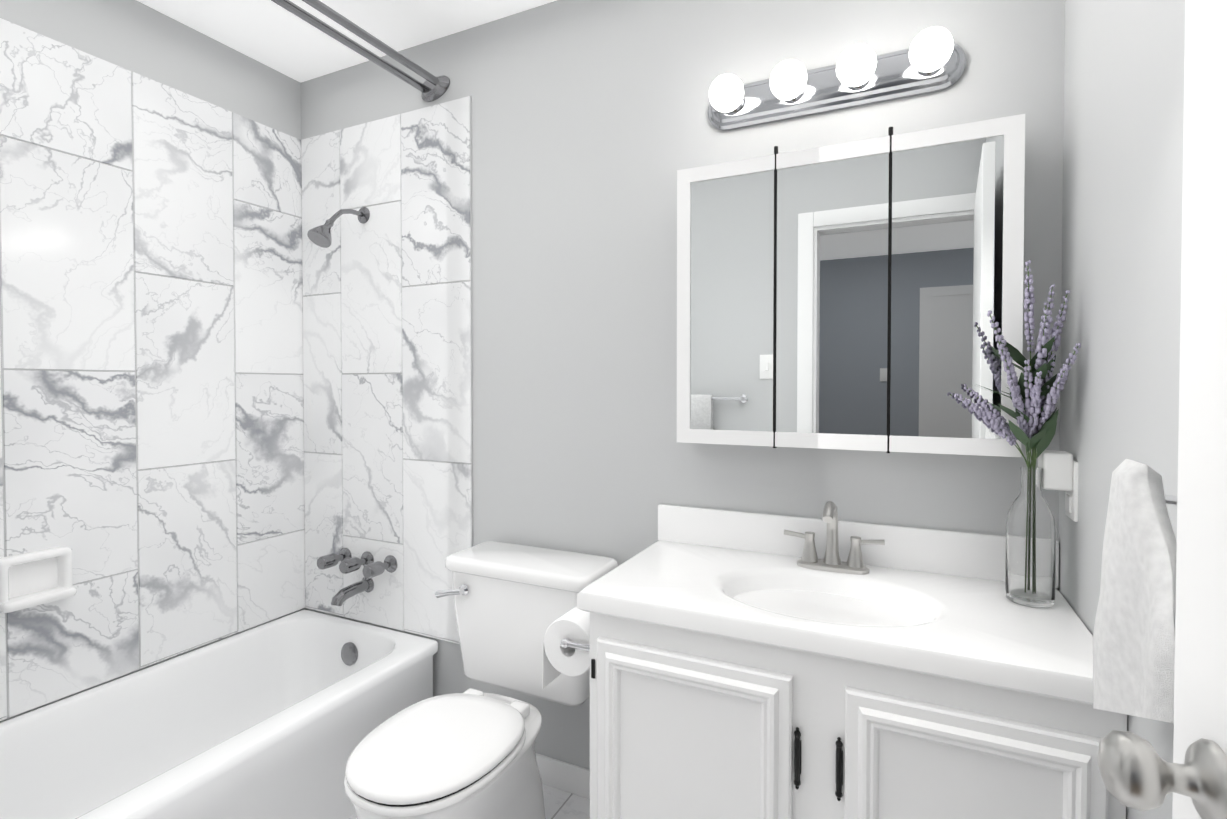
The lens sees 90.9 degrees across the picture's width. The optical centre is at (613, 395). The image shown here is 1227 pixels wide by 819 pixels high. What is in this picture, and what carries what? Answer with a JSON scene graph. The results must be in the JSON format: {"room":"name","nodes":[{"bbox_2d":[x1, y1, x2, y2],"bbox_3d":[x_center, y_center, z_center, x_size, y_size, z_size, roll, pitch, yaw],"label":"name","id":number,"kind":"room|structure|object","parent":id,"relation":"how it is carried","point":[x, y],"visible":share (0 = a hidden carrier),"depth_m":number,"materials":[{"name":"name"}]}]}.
{"room":"bathroom","nodes":[
{"label":"bathroom","id":0,"kind":"room"},
{"bbox_2d":[0,0,304,722],"bbox_3d":[-1.664,0.013,1.599,0.120,2.440,1.790,0,1,26],"label":"wall","id":1,"kind":"structure","parent":0,"point":[136,36],"depth_m":1.93,"materials":[{"name":"grey paint"}]},
{"bbox_2d":[0,18,305,720],"bbox_3d":[-1.548,-0.066,1.690,0.009,1.838,1.524,0,1,26],"label":"wall tile","id":2,"kind":"structure","parent":1,"relation":"attached to","point":[151,395],"depth_m":1.86,"materials":[{"name":"grey tile"}]},
{"bbox_2d":[0,546,76,612],"bbox_3d":[-1.546,0.492,1.620,0.068,0.136,0.155,0,1,26],"label":"soap dish","id":3,"kind":"object","parent":2,"relation":"attached to","point":[34,578],"visible":1,"depth_m":1.62,"materials":[{"name":"white ceramic"}]},
{"bbox_2d":[137,0,555,81],"bbox_3d":[-0.753,-1.202,-0.448,3.520,0.060,4.890,0,1,26],"label":"ceiling","id":4,"kind":"structure","parent":0,"point":[272,34],"depth_m":1.97,"materials":[{"name":"white paint"}]},
{"bbox_2d":[349,783,589,818],"bbox_3d":[-0.753,1.293,-0.405,3.520,0.050,4.890,0,1,26],"label":"floor","id":5,"kind":"structure","parent":0,"point":[560,804],"depth_m":1.81,"materials":[{"name":"tile"}]},
{"bbox_2d":[0,610,437,818],"bbox_3d":[-1.234,1.044,1.552,0.689,0.380,1.512,0,1,26],"label":"bathtub","id":6,"kind":"object","parent":5,"relation":"on","point":[281,718],"visible":0.96,"depth_m":1.74,"materials":[{"name":"white ceramic"}]},
{"bbox_2d":[344,541,617,818],"bbox_3d":[-0.350,0.857,1.554,0.488,0.754,0.716,0,1,26],"label":"toilet","id":7,"kind":"object","parent":5,"relation":"on","point":[469,753],"visible":0.92,"depth_m":1.56,"materials":[{"name":"porcelain"},{"name":"chrome"}]},
{"bbox_2d":[542,501,1126,818],"bbox_3d":[0.390,0.742,1.338,1.057,0.990,0.498,0,1,26],"label":"bathroom vanity","id":8,"kind":"object","parent":5,"relation":"on","point":[754,665],"visible":1,"depth_m":1.15,"materials":[{"name":"white paint"}]},
{"bbox_2d":[954,260,1080,607],"bbox_3d":[0.795,0.080,1.209,0.205,0.677,0.145,0,1,26],"label":"vase","id":9,"kind":"object","parent":8,"relation":"on","point":[1030,567],"visible":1,"depth_m":1.19,"materials":[{"name":"clear glass"}]},
{"bbox_2d":[301,0,1064,769],"bbox_3d":[-0.096,0.007,1.904,2.680,2.440,0.120,0,1,26],"label":"wall","id":10,"kind":"structure","parent":0,"point":[593,128],"depth_m":1.76,"materials":[{"name":"grey paint"}]},
{"bbox_2d":[271,0,449,101],"bbox_3d":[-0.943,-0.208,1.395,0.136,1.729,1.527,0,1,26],"label":"curtain rod","id":11,"kind":"object","parent":10,"relation":"attached to","point":[432,88],"visible":1,"depth_m":1.80,"materials":[{"name":"silver metal"}]},
{"bbox_2d":[301,96,472,643],"bbox_3d":[-0.848,-0.075,2.193,0.833,1.838,0.009,0,1,26],"label":"wall tile","id":12,"kind":"structure","parent":10,"relation":"attached to","point":[387,378],"depth_m":2.16,"materials":[{"name":"grey tile"}]},
{"bbox_2d":[307,207,369,247],"bbox_3d":[-0.961,-0.596,2.111,0.080,0.180,0.225,0,1,26],"label":"shower head","id":13,"kind":"object","parent":12,"relation":"attached to","point":[320,235],"visible":1,"depth_m":2.06},
{"bbox_2d":[317,548,396,605],"bbox_3d":[-0.939,0.658,2.159,0.292,0.161,0.158,0,1,26],"label":"tub faucet","id":14,"kind":"object","parent":12,"relation":"attached to","point":[370,571],"visible":1,"depth_m":2.16,"materials":[{"name":"silver metal"}]},
{"bbox_2d":[536,753,589,798],"bbox_3d":[-0.219,1.185,1.910,0.828,0.085,0.012,0,1,26],"label":"baseboard","id":15,"kind":"structure","parent":10,"relation":"attached to","point":[567,777],"depth_m":1.86,"materials":[{"name":"white paint"}]},
{"bbox_2d":[707,27,966,130],"bbox_3d":[0.505,-0.765,1.457,0.610,0.110,0.139,0,1,26],"label":"sconce","id":16,"kind":"object","parent":10,"relation":"attached to","point":[931,60],"visible":1,"depth_m":1.44,"materials":[{"name":"silver metal"}]},
{"bbox_2d":[677,114,1024,456],"bbox_3d":[0.531,-0.236,1.462,0.754,0.730,0.121,0,1,26],"label":"upper cabinet","id":17,"kind":"object","parent":10,"relation":"attached to","point":[846,296],"visible":1,"depth_m":1.39,"materials":[{"name":"white paint"}]},
{"bbox_2d":[1058,0,1184,818],"bbox_3d":[0.642,0.032,0.489,0.120,2.440,1.790,0,1,26],"label":"wall","id":18,"kind":"structure","parent":0,"point":[1124,60],"depth_m":0.96,"materials":[{"name":"grey paint"}]},
{"bbox_2d":[1038,450,1077,521],"bbox_3d":[0.898,0.181,1.223,0.058,0.133,0.072,0,1,26],"label":"plug","id":19,"kind":"object","parent":18,"relation":"attached to","point":[1059,471],"visible":0.92,"depth_m":1.20,"materials":[{"name":"white plastic"}]},
{"bbox_2d":[1093,459,1176,722],"bbox_3d":[0.616,0.255,0.683,0.096,0.357,0.300,0,1,26],"label":"hanging towel","id":20,"kind":"object","parent":18,"relation":"attached to","point":[1134,652],"visible":0.83,"depth_m":0.66,"materials":[{"name":"white fabric"}]},
{"bbox_2d":[1098,0,1226,818],"bbox_3d":[0.346,0.234,0.204,0.150,2.030,0.762,0,1,26],"label":"door","id":21,"kind":"structure","parent":18,"relation":"in","point":[1137,772],"depth_m":0.50,"materials":[{"name":"white paint"}]}
]}

